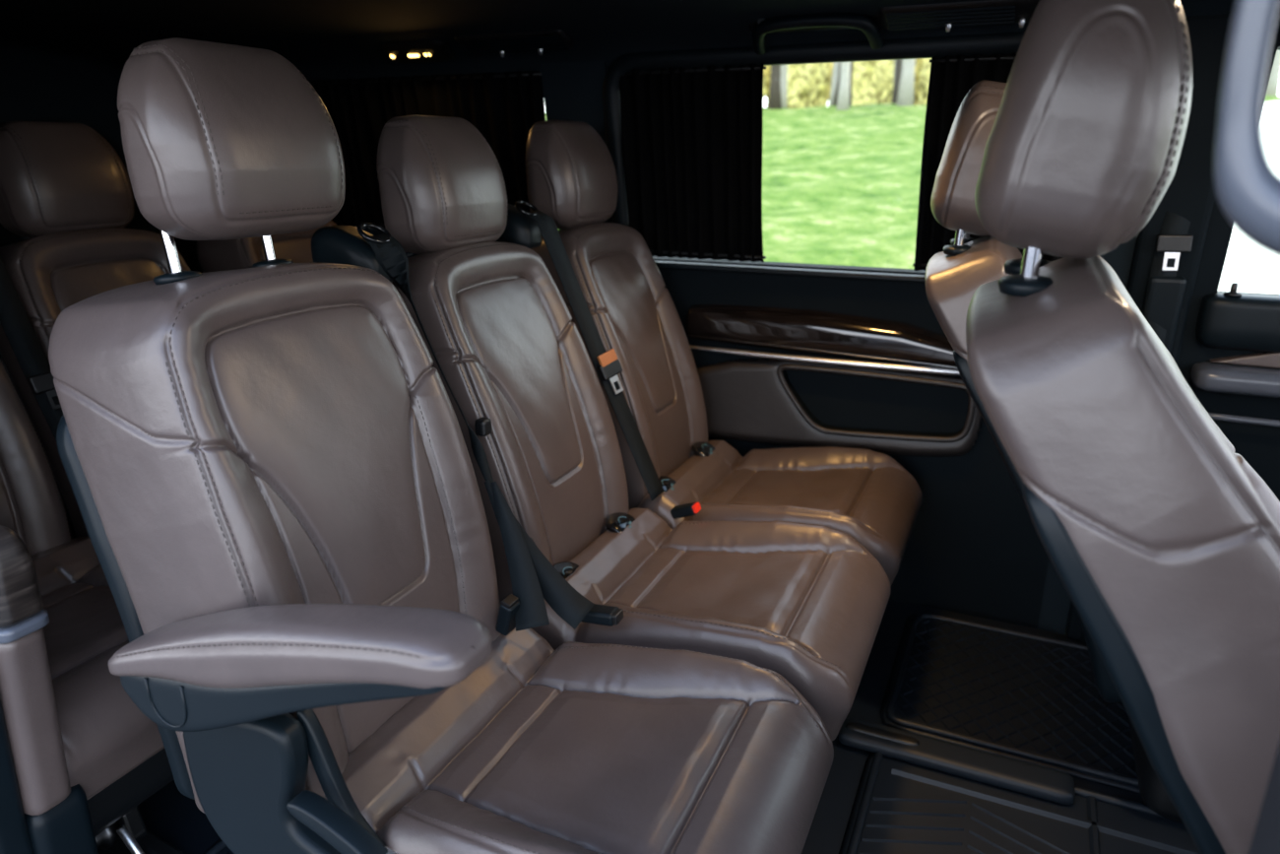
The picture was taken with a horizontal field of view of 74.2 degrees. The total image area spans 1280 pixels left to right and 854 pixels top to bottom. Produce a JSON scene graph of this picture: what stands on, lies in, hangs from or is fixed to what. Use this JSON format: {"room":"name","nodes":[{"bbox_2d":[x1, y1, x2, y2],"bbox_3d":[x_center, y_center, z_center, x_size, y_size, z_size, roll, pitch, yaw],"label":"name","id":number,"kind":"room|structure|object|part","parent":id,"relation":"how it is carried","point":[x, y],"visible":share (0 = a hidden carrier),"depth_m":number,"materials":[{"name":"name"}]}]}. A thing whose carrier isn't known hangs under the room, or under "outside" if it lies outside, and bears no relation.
{"room":"vehicle interior","nodes":[
{"label":"vehicle interior","id":0,"kind":"room"},
{"bbox_2d":[0,524,98,853],"bbox_3d":[-0.836,0.447,1.109,0.239,0.705,0.122,8,20,23],"label":"armrest","id":1,"kind":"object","parent":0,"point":[40,811],"depth_m":1.05,"materials":[{"name":"brown leather"}]},
{"bbox_2d":[0,47,160,246],"bbox_3d":[-1.994,-0.349,2.321,0.060,1.470,1.740,8,20,23],"label":"rear window","id":2,"kind":"structure","parent":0,"point":[33,86],"depth_m":2.56,"materials":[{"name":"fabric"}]},
{"bbox_2d":[71,538,1145,853],"bbox_3d":[0.146,0.670,1.643,4.650,0.050,1.690,8,20,23],"label":"floor","id":3,"kind":"structure","parent":0,"point":[172,816],"depth_m":1.57,"materials":[{"name":"black carpet"}]},
{"bbox_2d":[0,359,173,835],"bbox_3d":[-1.095,0.107,1.385,0.908,1.179,0.466,8,20,23],"label":"seat","id":4,"kind":"object","parent":3,"relation":"on","point":[116,753],"visible":0.36,"depth_m":1.32,"materials":[{"name":"brown leather"}]},
{"bbox_3d":[-1.336,0.034,1.476,0.380,0.663,0.410,8,20,23],"label":"backrest","id":5,"kind":"part","parent":4,"relation":"part of","materials":[{"name":"brown leather"}]},
{"bbox_2d":[31,536,164,799],"bbox_3d":[-0.945,0.366,1.398,0.577,0.200,0.466,8,20,23],"label":"seat cushion","id":6,"kind":"object","parent":4,"relation":"on","point":[105,736],"depth_m":1.24,"materials":[{"name":"brown leather"}]},
{"bbox_2d":[0,121,191,538],"bbox_3d":[-0.900,-0.026,1.797,0.908,1.179,0.466,8,20,23],"label":"seat","id":7,"kind":"object","parent":3,"relation":"on","point":[67,194],"visible":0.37,"depth_m":1.74,"materials":[{"name":"brown leather"}]},
{"bbox_2d":[0,256,63,440],"bbox_3d":[-1.207,-0.124,1.637,0.376,0.589,0.085,8,20,23],"label":"belt","id":8,"kind":"object","parent":7,"relation":"attached to","point":[15,321],"visible":0.52,"depth_m":1.60,"materials":[{"name":"black fabric"}]},
{"bbox_3d":[-1.117,-0.054,1.622,0.016,0.036,0.029,13,22,34],"label":"tongue plate","id":9,"kind":"part","parent":8,"relation":"part of","materials":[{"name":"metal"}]},
{"bbox_2d":[95,805,183,853],"bbox_3d":[-0.828,0.673,1.371,0.187,0.113,0.073,8,20,23],"label":"rail","id":10,"kind":"object","parent":3,"relation":"on","point":[129,834],"depth_m":1.38,"materials":[{"name":"metal"}]},
{"bbox_3d":[-0.792,0.681,1.344,0.062,0.111,0.019,0,18,0],"label":"rod","id":11,"kind":"part","parent":10,"relation":"part of","materials":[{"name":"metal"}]},
{"bbox_2d":[202,838,233,853],"bbox_3d":[-0.410,0.717,1.385,0.610,0.018,0.540,8,20,23],"label":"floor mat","id":12,"kind":"object","parent":3,"relation":"on","point":[219,847],"visible":0.03,"depth_m":1.41,"materials":[{"name":"black rubber"}]},
{"bbox_2d":[195,219,336,272],"bbox_3d":[-0.684,-0.174,2.252,0.908,1.179,0.466,8,20,23],"label":"seat","id":13,"kind":"object","parent":3,"relation":"on","point":[238,253],"visible":0.02,"depth_m":2.15,"materials":[{"name":"brown leather"}]},
{"bbox_2d":[48,37,833,853],"bbox_3d":[-0.233,0.188,1.038,0.882,1.241,0.554,8,20,23],"label":"seat","id":14,"kind":"object","parent":3,"relation":"on","point":[268,466],"visible":1,"depth_m":0.97,"materials":[{"name":"brown leather"}]},
{"bbox_3d":[-0.559,-0.209,1.008,0.026,0.107,0.014,8,20,23],"label":"headrest post","id":15,"kind":"part","parent":14,"relation":"part of","materials":[{"name":"silver metal"}]},
{"bbox_3d":[-0.500,-0.250,1.133,0.026,0.107,0.014,8,20,23],"label":"headrest post","id":16,"kind":"part","parent":14,"relation":"part of","materials":[{"name":"silver metal"}]},
{"bbox_3d":[-0.459,0.129,1.147,0.370,0.685,0.436,8,20,23],"label":"backrest","id":17,"kind":"part","parent":14,"relation":"part of","materials":[{"name":"brown leather"}]},
{"bbox_3d":[-0.347,0.255,0.842,0.437,0.166,0.074,8,20,23],"label":"armrest","id":18,"kind":"part","parent":14,"relation":"part of","materials":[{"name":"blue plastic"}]},
{"bbox_3d":[-0.353,0.217,0.832,0.470,0.150,0.082,8,20,23],"label":"armrest","id":19,"kind":"part","parent":14,"relation":"part of","materials":[{"name":"brown leather"}]},
{"bbox_3d":[-0.315,0.422,0.885,0.116,0.050,0.026,8,20,23],"label":"recline lever","id":20,"kind":"part","parent":14,"relation":"part of","materials":[{"name":"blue plastic"}]},
{"bbox_3d":[-0.328,0.392,0.934,0.096,0.168,0.016,8,20,23],"label":"hinge arm","id":21,"kind":"part","parent":14,"relation":"part of","materials":[{"name":"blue plastic"}]},
{"bbox_2d":[310,222,594,631],"bbox_3d":[-0.308,-0.012,1.330,0.506,0.587,0.124,13,22,35],"label":"belt","id":22,"kind":"object","parent":14,"relation":"attached to","point":[534,579],"visible":0.81,"depth_m":1.31,"materials":[{"name":"black fabric"}]},
{"bbox_2d":[310,222,392,281],"bbox_3d":[-0.457,-0.280,1.359,0.132,0.095,0.085,8,20,23],"label":"outlet","id":23,"kind":"object","parent":22,"relation":"attached to","point":[341,244],"depth_m":1.32,"materials":[{"name":"black plastic"}]},
{"bbox_2d":[495,593,520,635],"bbox_3d":[-0.198,0.281,1.271,0.036,0.066,0.040,8,20,23],"label":"belt buckle","id":24,"kind":"object","parent":14,"relation":"on","point":[509,606],"visible":1,"depth_m":1.26,"materials":[{"name":"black plastic"}]},
{"bbox_2d":[323,626,833,853],"bbox_3d":[-0.075,0.462,1.103,0.577,0.200,0.466,8,20,23],"label":"seat cushion","id":25,"kind":"object","parent":14,"relation":"on","point":[573,747],"depth_m":1.06,"materials":[{"name":"brown leather"}]},
{"bbox_2d":[377,115,890,740],"bbox_3d":[-0.022,0.064,1.520,0.908,1.179,0.466,8,20,23],"label":"seat","id":26,"kind":"object","parent":3,"relation":"on","point":[805,604],"visible":0.69,"depth_m":1.47,"materials":[{"name":"brown leather"}]},
{"bbox_3d":[-0.263,-0.009,1.610,0.380,0.663,0.410,8,20,23],"label":"backrest","id":27,"kind":"part","parent":26,"relation":"part of","materials":[{"name":"brown leather"}]},
{"bbox_2d":[498,199,664,500],"bbox_3d":[-0.146,-0.155,1.767,0.393,0.611,0.088,7,19,20],"label":"belt","id":28,"kind":"object","parent":26,"relation":"attached to","point":[524,227],"visible":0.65,"depth_m":1.73,"materials":[{"name":"black fabric"}]},
{"bbox_2d":[498,199,541,249],"bbox_3d":[-0.267,-0.415,1.732,0.132,0.095,0.085,8,20,23],"label":"outlet","id":29,"kind":"object","parent":28,"relation":"attached to","point":[522,227],"depth_m":1.69,"materials":[{"name":"black plastic"}]},
{"bbox_3d":[-0.050,-0.089,1.764,0.016,0.038,0.031,12,22,33],"label":"tongue plate","id":30,"kind":"part","parent":28,"relation":"part of","materials":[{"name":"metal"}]},
{"bbox_2d":[581,603,623,626],"bbox_3d":[-0.061,0.297,1.338,0.066,0.025,0.035,8,20,23],"label":"belt buckle","id":31,"kind":"object","parent":26,"relation":"on","point":[603,614],"visible":0.77,"depth_m":1.32,"materials":[{"name":"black plastic"}]},
{"bbox_2d":[670,502,701,518],"bbox_3d":[0.095,0.173,1.754,0.069,0.042,0.032,12,22,33],"label":"belt buckle","id":32,"kind":"object","parent":26,"relation":"on","point":[691,508],"visible":1,"depth_m":1.74,"materials":[{"name":"black plastic"}]},
{"bbox_2d":[531,507,890,740],"bbox_3d":[0.129,0.322,1.532,0.577,0.200,0.466,8,20,23],"label":"seat cushion","id":33,"kind":"object","parent":26,"relation":"on","point":[805,604],"depth_m":1.47,"materials":[{"name":"brown leather"}]},
{"bbox_2d":[525,120,922,585],"bbox_3d":[0.176,-0.075,1.936,0.908,1.186,0.466,8,20,23],"label":"seat","id":34,"kind":"object","parent":3,"relation":"on","point":[866,495],"visible":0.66,"depth_m":1.90,"materials":[{"name":"brown leather"}]},
{"bbox_3d":[-0.065,-0.145,2.028,0.380,0.663,0.410,8,20,23],"label":"backrest","id":35,"kind":"part","parent":34,"relation":"part of","materials":[{"name":"brown leather"}]},
{"bbox_2d":[637,440,922,585],"bbox_3d":[0.327,0.187,1.950,0.577,0.200,0.466,8,20,23],"label":"seat cushion","id":36,"kind":"object","parent":34,"relation":"on","point":[864,494],"depth_m":1.90,"materials":[{"name":"brown leather"}]},
{"bbox_2d":[838,716,1075,804],"bbox_3d":[0.594,0.627,1.612,0.420,0.030,0.070,8,20,23],"label":"rail","id":37,"kind":"object","parent":3,"relation":"on","point":[1042,782],"visible":0.99,"depth_m":1.59,"materials":[{"name":"black plastic"}]},
{"bbox_2d":[880,613,1140,792],"bbox_3d":[0.942,0.584,1.796,0.780,0.018,0.500,8,20,23],"label":"floor mat","id":38,"kind":"object","parent":3,"relation":"on","point":[1032,698],"visible":0.66,"depth_m":1.81,"materials":[{"name":"black rubber"}]},
{"bbox_2d":[838,751,1199,853],"bbox_3d":[0.633,0.795,1.146,0.780,0.018,0.940,8,20,23],"label":"floor mat","id":39,"kind":"object","parent":3,"relation":"on","point":[900,806],"visible":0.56,"depth_m":1.48,"materials":[{"name":"black rubber"}]},
{"bbox_2d":[925,79,1183,823],"bbox_3d":[0.988,0.052,1.469,1.000,1.233,0.493,8,20,23],"label":"seat","id":40,"kind":"object","parent":3,"relation":"on","point":[953,275],"visible":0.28,"depth_m":1.40,"materials":[{"name":"brown leather"}]},
{"bbox_3d":[0.559,-0.341,1.464,0.024,0.110,0.016,8,20,23],"label":"headrest post","id":41,"kind":"part","parent":40,"relation":"part of","materials":[{"name":"silver metal"}]},
{"bbox_3d":[0.798,0.044,1.556,0.573,0.757,0.464,8,20,23],"label":"backrest","id":42,"kind":"part","parent":40,"relation":"part of","materials":[{"name":"brown leather"}]},
{"bbox_3d":[1.191,0.538,1.530,0.500,0.270,0.400,8,20,23],"label":"seat","id":43,"kind":"part","parent":40,"relation":"part of","materials":[{"name":"black plastic"}]},
{"bbox_2d":[965,0,1279,853],"bbox_3d":[0.792,0.251,0.784,1.000,1.278,0.493,8,20,23],"label":"seat","id":44,"kind":"object","parent":3,"relation":"on","point":[1162,538],"visible":0.99,"depth_m":0.68,"materials":[{"name":"brown leather"}]},
{"bbox_3d":[0.363,-0.163,0.772,0.024,0.110,0.016,8,20,23],"label":"headrest post","id":45,"kind":"part","parent":44,"relation":"part of","materials":[{"name":"silver metal"}]},
{"bbox_2d":[116,60,1137,634],"bbox_3d":[-0.317,-0.322,2.414,2.950,1.360,0.165,8,20,23],"label":"wall","id":46,"kind":"structure","parent":0,"point":[572,91],"depth_m":2.10,"materials":[{"name":"plastic"}]},
{"bbox_2d":[308,70,558,230],"bbox_3d":[-0.769,-0.776,2.431,1.176,0.410,0.091,8,20,23],"label":"curtain","id":47,"kind":"object","parent":46,"relation":"hanging from","point":[504,107],"visible":0.2,"depth_m":2.29,"materials":[{"name":"black fabric"}]},
{"bbox_3d":[-0.758,-0.600,2.514,1.176,0.007,0.007,8,20,23],"label":"rail","id":48,"kind":"part","parent":47,"relation":"part of","materials":[{"name":"black plastic"}]},
{"bbox_3d":[-0.783,-0.954,2.341,1.176,0.007,0.007,8,20,23],"label":"rail","id":49,"kind":"part","parent":47,"relation":"part of","materials":[{"name":"black plastic"}]},
{"bbox_2d":[619,63,766,261],"bbox_3d":[0.127,-0.630,2.055,0.370,0.444,0.092,8,20,23],"label":"curtain","id":50,"kind":"object","parent":46,"relation":"hanging from","point":[691,139],"visible":0.98,"depth_m":2.04,"materials":[{"name":"black fabric"}]},
{"bbox_3d":[0.112,-0.823,1.958,0.370,0.007,0.007,8,20,23],"label":"rail","id":51,"kind":"part","parent":50,"relation":"part of","materials":[{"name":"black plastic"}]},
{"bbox_3d":[0.139,-0.439,2.146,0.370,0.007,0.007,8,20,23],"label":"rail","id":52,"kind":"part","parent":50,"relation":"part of","materials":[{"name":"black plastic"}]},
{"bbox_2d":[602,31,1100,629],"bbox_3d":[0.474,-0.206,2.070,1.189,1.353,0.178,8,20,23],"label":"door","id":53,"kind":"structure","parent":46,"relation":"in","point":[786,354],"depth_m":2.08,"materials":[{"name":"plastic"}]},
{"bbox_3d":[0.449,-0.366,2.018,1.055,0.013,0.045,8,20,23],"label":"window sill","id":54,"kind":"part","parent":53,"relation":"part of","materials":[{"name":"black plastic"}]},
{"bbox_3d":[0.453,-0.231,2.081,0.741,0.112,0.085,9,20,25],"label":"wood trim","id":55,"kind":"part","parent":53,"relation":"part of","materials":[{"name":"brown wood"}]},
{"bbox_3d":[0.457,-0.045,2.130,0.746,0.234,0.031,8,20,23],"label":"leather panel","id":56,"kind":"part","parent":53,"relation":"part of","materials":[{"name":"brown leather"}]},
{"bbox_2d":[912,53,1063,270],"bbox_3d":[0.768,-0.541,1.780,0.341,0.444,0.092,8,20,23],"label":"curtain","id":57,"kind":"object","parent":46,"relation":"hanging from","point":[951,78],"visible":0.16,"depth_m":1.78,"materials":[{"name":"black fabric"}]},
{"bbox_3d":[0.753,-0.734,1.683,0.340,0.007,0.007,8,20,23],"label":"rail","id":58,"kind":"part","parent":57,"relation":"part of","materials":[{"name":"black plastic"}]},
{"bbox_2d":[1080,275,1186,644],"bbox_3d":[1.079,0.108,1.869,0.068,0.880,0.052,8,20,23],"label":"trim","id":59,"kind":"structure","parent":46,"relation":"attached to","point":[1165,293],"depth_m":1.73,"materials":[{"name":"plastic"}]},
{"bbox_2d":[1065,13,1233,640],"bbox_3d":[1.076,-0.123,1.804,0.118,1.360,0.192,8,20,23],"label":"trim","id":60,"kind":"structure","parent":46,"relation":"attached to","point":[1190,194],"depth_m":1.64,"materials":[{"name":"plastic"}]},
{"bbox_2d":[1143,210,1193,344],"bbox_3d":[1.065,-0.313,1.707,0.061,0.581,0.032,8,20,23],"label":"belt","id":61,"kind":"object","parent":46,"relation":"attached to","point":[1173,239],"visible":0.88,"depth_m":1.69,"materials":[{"name":"black fabric"}]},
{"bbox_3d":[1.062,-0.331,1.693,0.027,0.037,0.002,8,20,23],"label":"tongue plate","id":62,"kind":"part","parent":61,"relation":"part of","materials":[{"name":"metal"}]},
{"bbox_2d":[0,0,1279,83],"bbox_3d":[-0.181,-0.686,1.271,4.000,0.159,1.530,8,20,23],"label":"ceiling","id":63,"kind":"structure","parent":0,"point":[320,37],"depth_m":1.89,"materials":[{"name":"fabric"}]},
{"bbox_2d":[379,40,453,63],"bbox_3d":[-0.570,-0.966,2.154,0.200,0.066,0.075,8,20,23],"label":"ceiling lamp","id":64,"kind":"object","parent":63,"relation":"attached to","point":[428,50],"visible":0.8,"depth_m":2.14,"materials":[{"name":"black plastic"}]},
{"bbox_2d":[454,29,574,57],"bbox_3d":[-0.303,-0.924,2.022,0.300,0.069,0.070,8,20,23],"label":"ceiling vent","id":65,"kind":"object","parent":63,"relation":"in","point":[541,41],"visible":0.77,"depth_m":2.01,"materials":[{"name":"black plastic"}]},
{"bbox_2d":[748,12,883,55],"bbox_3d":[0.359,-0.823,1.748,0.290,0.086,0.092,8,20,23],"label":"handle","id":66,"kind":"object","parent":63,"relation":"attached to","point":[868,24],"visible":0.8,"depth_m":1.72,"materials":[{"name":"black plastic"}]},
{"bbox_2d":[879,0,1039,32],"bbox_3d":[0.643,-0.791,1.604,0.365,0.069,0.070,8,20,23],"label":"ceiling vent","id":67,"kind":"object","parent":63,"relation":"in","point":[947,16],"visible":0.73,"depth_m":1.61,"materials":[{"name":"black plastic"}]},
{"bbox_3d":[0.601,-0.780,1.651,0.012,0.018,0.011,8,20,23],"label":"knob","id":68,"kind":"part","parent":67,"relation":"part of","materials":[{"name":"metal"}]},
{"bbox_3d":[0.721,-0.763,1.599,0.012,0.018,0.011,8,20,23],"label":"knob","id":69,"kind":"part","parent":67,"relation":"part of","materials":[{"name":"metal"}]},
{"bbox_2d":[1248,741,1279,853],"bbox_3d":[-0.492,0.168,0.825,4.000,1.510,0.130,8,20,23],"label":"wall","id":70,"kind":"structure","parent":0,"point":[1266,835],"depth_m":0.49,"materials":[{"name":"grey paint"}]},
{"bbox_2d":[1214,0,1279,255],"bbox_3d":[0.336,-0.194,0.372,0.128,0.280,0.059,8,20,23],"label":"handle","id":71,"kind":"object","parent":70,"relation":"attached to","point":[1248,188],"visible":1,"depth_m":0.40,"materials":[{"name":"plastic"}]},
{"bbox_3d":[1.949,0.494,0.712,0.680,0.860,1.560,8,20,23],"label":"wall","id":72,"kind":"structure","parent":0,"visible":0},
{"bbox_2d":[1177,29,1279,501],"bbox_3d":[1.556,-0.060,1.610,0.940,1.360,0.165,8,20,23],"label":"door","id":73,"kind":"structure","parent":72,"relation":"in","point":[1229,357],"depth_m":1.72,"materials":[{"name":"plastic"}]},
{"bbox_3d":[1.540,-0.053,1.596,0.855,0.050,0.095,8,20,23],"label":"armrest","id":74,"kind":"part","parent":73,"relation":"part of","materials":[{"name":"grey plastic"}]},
{"label":"outside","id":75,"kind":"structure","parent":0,"visible":0},
{"bbox_2d":[545,95,1279,268],"bbox_3d":[25.226,-17.237,53.143,120.000,3.017,117.400,8,20,23],"label":"slope","id":76,"kind":"structure","parent":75,"point":[840,187],"depth_m":12.18,"materials":[{"name":"green plant"}]},
{"bbox_2d":[763,65,768,102],"bbox_3d":[4.687,-16.155,38.680,2.547,6.675,2.131,8,20,23],"label":"bush","id":77,"kind":"object","parent":76,"relation":"on","point":[765,78],"visible":0.02,"depth_m":38.31,"materials":[{"name":"yellow plant"}]},
{"bbox_2d":[765,64,770,107],"bbox_3d":[7.177,-16.858,40.700,2.589,6.777,2.407,8,20,23],"label":"bush","id":78,"kind":"object","parent":76,"relation":"on","point":[768,73],"visible":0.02,"depth_m":40.55,"materials":[{"name":"yellow plant"}]},
{"bbox_2d":[768,64,781,109],"bbox_3d":[4.533,-14.387,26.973,0.521,8.216,0.479,8,20,23],"label":"tree","id":79,"kind":"object","parent":76,"relation":"on","point":[775,98],"visible":0.37,"depth_m":27.91,"materials":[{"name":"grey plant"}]},
{"bbox_2d":[780,64,783,108],"bbox_3d":[4.986,-15.002,29.529,0.465,7.692,0.417,-2,18,-7],"label":"tree","id":80,"kind":"object","parent":76,"relation":"on","point":[781,65],"visible":0.08,"depth_m":30.38,"materials":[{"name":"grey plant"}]},
{"bbox_2d":[782,64,787,108],"bbox_3d":[5.524,-16.671,31.755,0.512,9.437,0.414,8,20,23],"label":"tree","id":81,"kind":"object","parent":76,"relation":"on","point":[785,67],"visible":0.18,"depth_m":32.75,"materials":[{"name":"grey plant"}]},
{"bbox_2d":[787,63,832,108],"bbox_3d":[7.299,-15.811,37.541,2.415,6.681,2.329,8,20,23],"label":"bush","id":82,"kind":"object","parent":76,"relation":"on","point":[808,85],"visible":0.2,"depth_m":36.94,"materials":[{"name":"yellow plant"}]},
{"bbox_2d":[828,66,832,106],"bbox_3d":[10.032,-16.421,39.518,2.476,6.798,2.100,8,20,23],"label":"bush","id":83,"kind":"object","parent":76,"relation":"on","point":[832,67],"visible":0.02,"depth_m":39.53,"materials":[{"name":"yellow plant"}]},
{"bbox_2d":[829,62,836,106],"bbox_3d":[7.735,-16.874,32.147,0.572,9.618,0.490,8,20,23],"label":"tree","id":84,"kind":"object","parent":76,"relation":"on","point":[834,63],"visible":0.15,"depth_m":33.16,"materials":[{"name":"grey plant"}]},
{"bbox_2d":[832,62,838,102],"bbox_3d":[7.248,-15.476,29.866,0.446,8.328,0.378,-10,20,-27],"label":"tree","id":85,"kind":"object","parent":76,"relation":"on","point":[837,62],"visible":0.06,"depth_m":30.70,"materials":[{"name":"grey plant"}]},
{"bbox_2d":[832,62,853,105],"bbox_3d":[6.807,-14.674,27.303,0.657,8.347,0.691,8,20,23],"label":"tree","id":86,"kind":"object","parent":76,"relation":"on","point":[835,98],"visible":0.21,"depth_m":28.22,"materials":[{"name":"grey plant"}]},
{"bbox_2d":[836,62,850,110],"bbox_3d":[6.202,-13.171,25.062,0.528,7.260,0.434,-1,18,-3],"label":"tree","id":87,"kind":"object","parent":76,"relation":"on","point":[843,103],"visible":0.37,"depth_m":25.86,"materials":[{"name":"grey plant"}]},
{"bbox_2d":[851,60,894,105],"bbox_3d":[10.096,-15.463,36.375,2.367,6.782,2.556,-15,23,-39],"label":"bush","id":88,"kind":"object","parent":76,"relation":"on","point":[871,81],"visible":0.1,"depth_m":35.77,"materials":[{"name":"yellow plant"}]},
{"bbox_2d":[891,59,902,104],"bbox_3d":[8.910,-15.294,27.603,0.657,9.473,0.691,8,20,23],"label":"tree","id":89,"kind":"object","parent":76,"relation":"on","point":[898,63],"visible":0.2,"depth_m":28.64,"materials":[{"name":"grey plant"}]},
{"bbox_2d":[896,59,915,106],"bbox_3d":[8.322,-14.629,25.093,0.536,9.783,0.543,-7,19,-22],"label":"tree","id":90,"kind":"object","parent":76,"relation":"on","point":[906,89],"visible":0.33,"depth_m":26.24,"materials":[{"name":"grey plant"}]},
{"bbox_2d":[913,59,920,105],"bbox_3d":[12.608,-16.095,38.378,2.515,6.926,2.264,8,20,23],"label":"bush","id":91,"kind":"object","parent":76,"relation":"on","point":[917,63],"visible":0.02,"depth_m":37.65,"materials":[{"name":"yellow plant"}]},
{"bbox_2d":[916,58,931,105],"bbox_3d":[12.881,-14.986,35.178,2.477,6.781,2.221,8,20,23],"label":"bush","id":92,"kind":"object","parent":76,"relation":"on","point":[925,65],"visible":0.08,"depth_m":35.05,"materials":[{"name":"yellow plant"}]},
{"bbox_2d":[1265,49,1279,96],"bbox_3d":[19.182,-13.547,24.799,0.568,7.775,0.493,8,20,23],"label":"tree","id":93,"kind":"object","parent":76,"relation":"on","point":[1273,84],"visible":0.29,"depth_m":25.59,"materials":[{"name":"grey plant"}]},
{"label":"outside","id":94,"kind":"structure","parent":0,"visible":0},
{"bbox_2d":[1217,100,1279,294],"bbox_3d":[11.482,-3.384,10.755,9.350,2.665,24.000,8,20,23],"label":"track","id":95,"kind":"object","parent":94,"point":[1254,269],"visible":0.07,"depth_m":6.93,"materials":[{"name":"white"}]}
]}

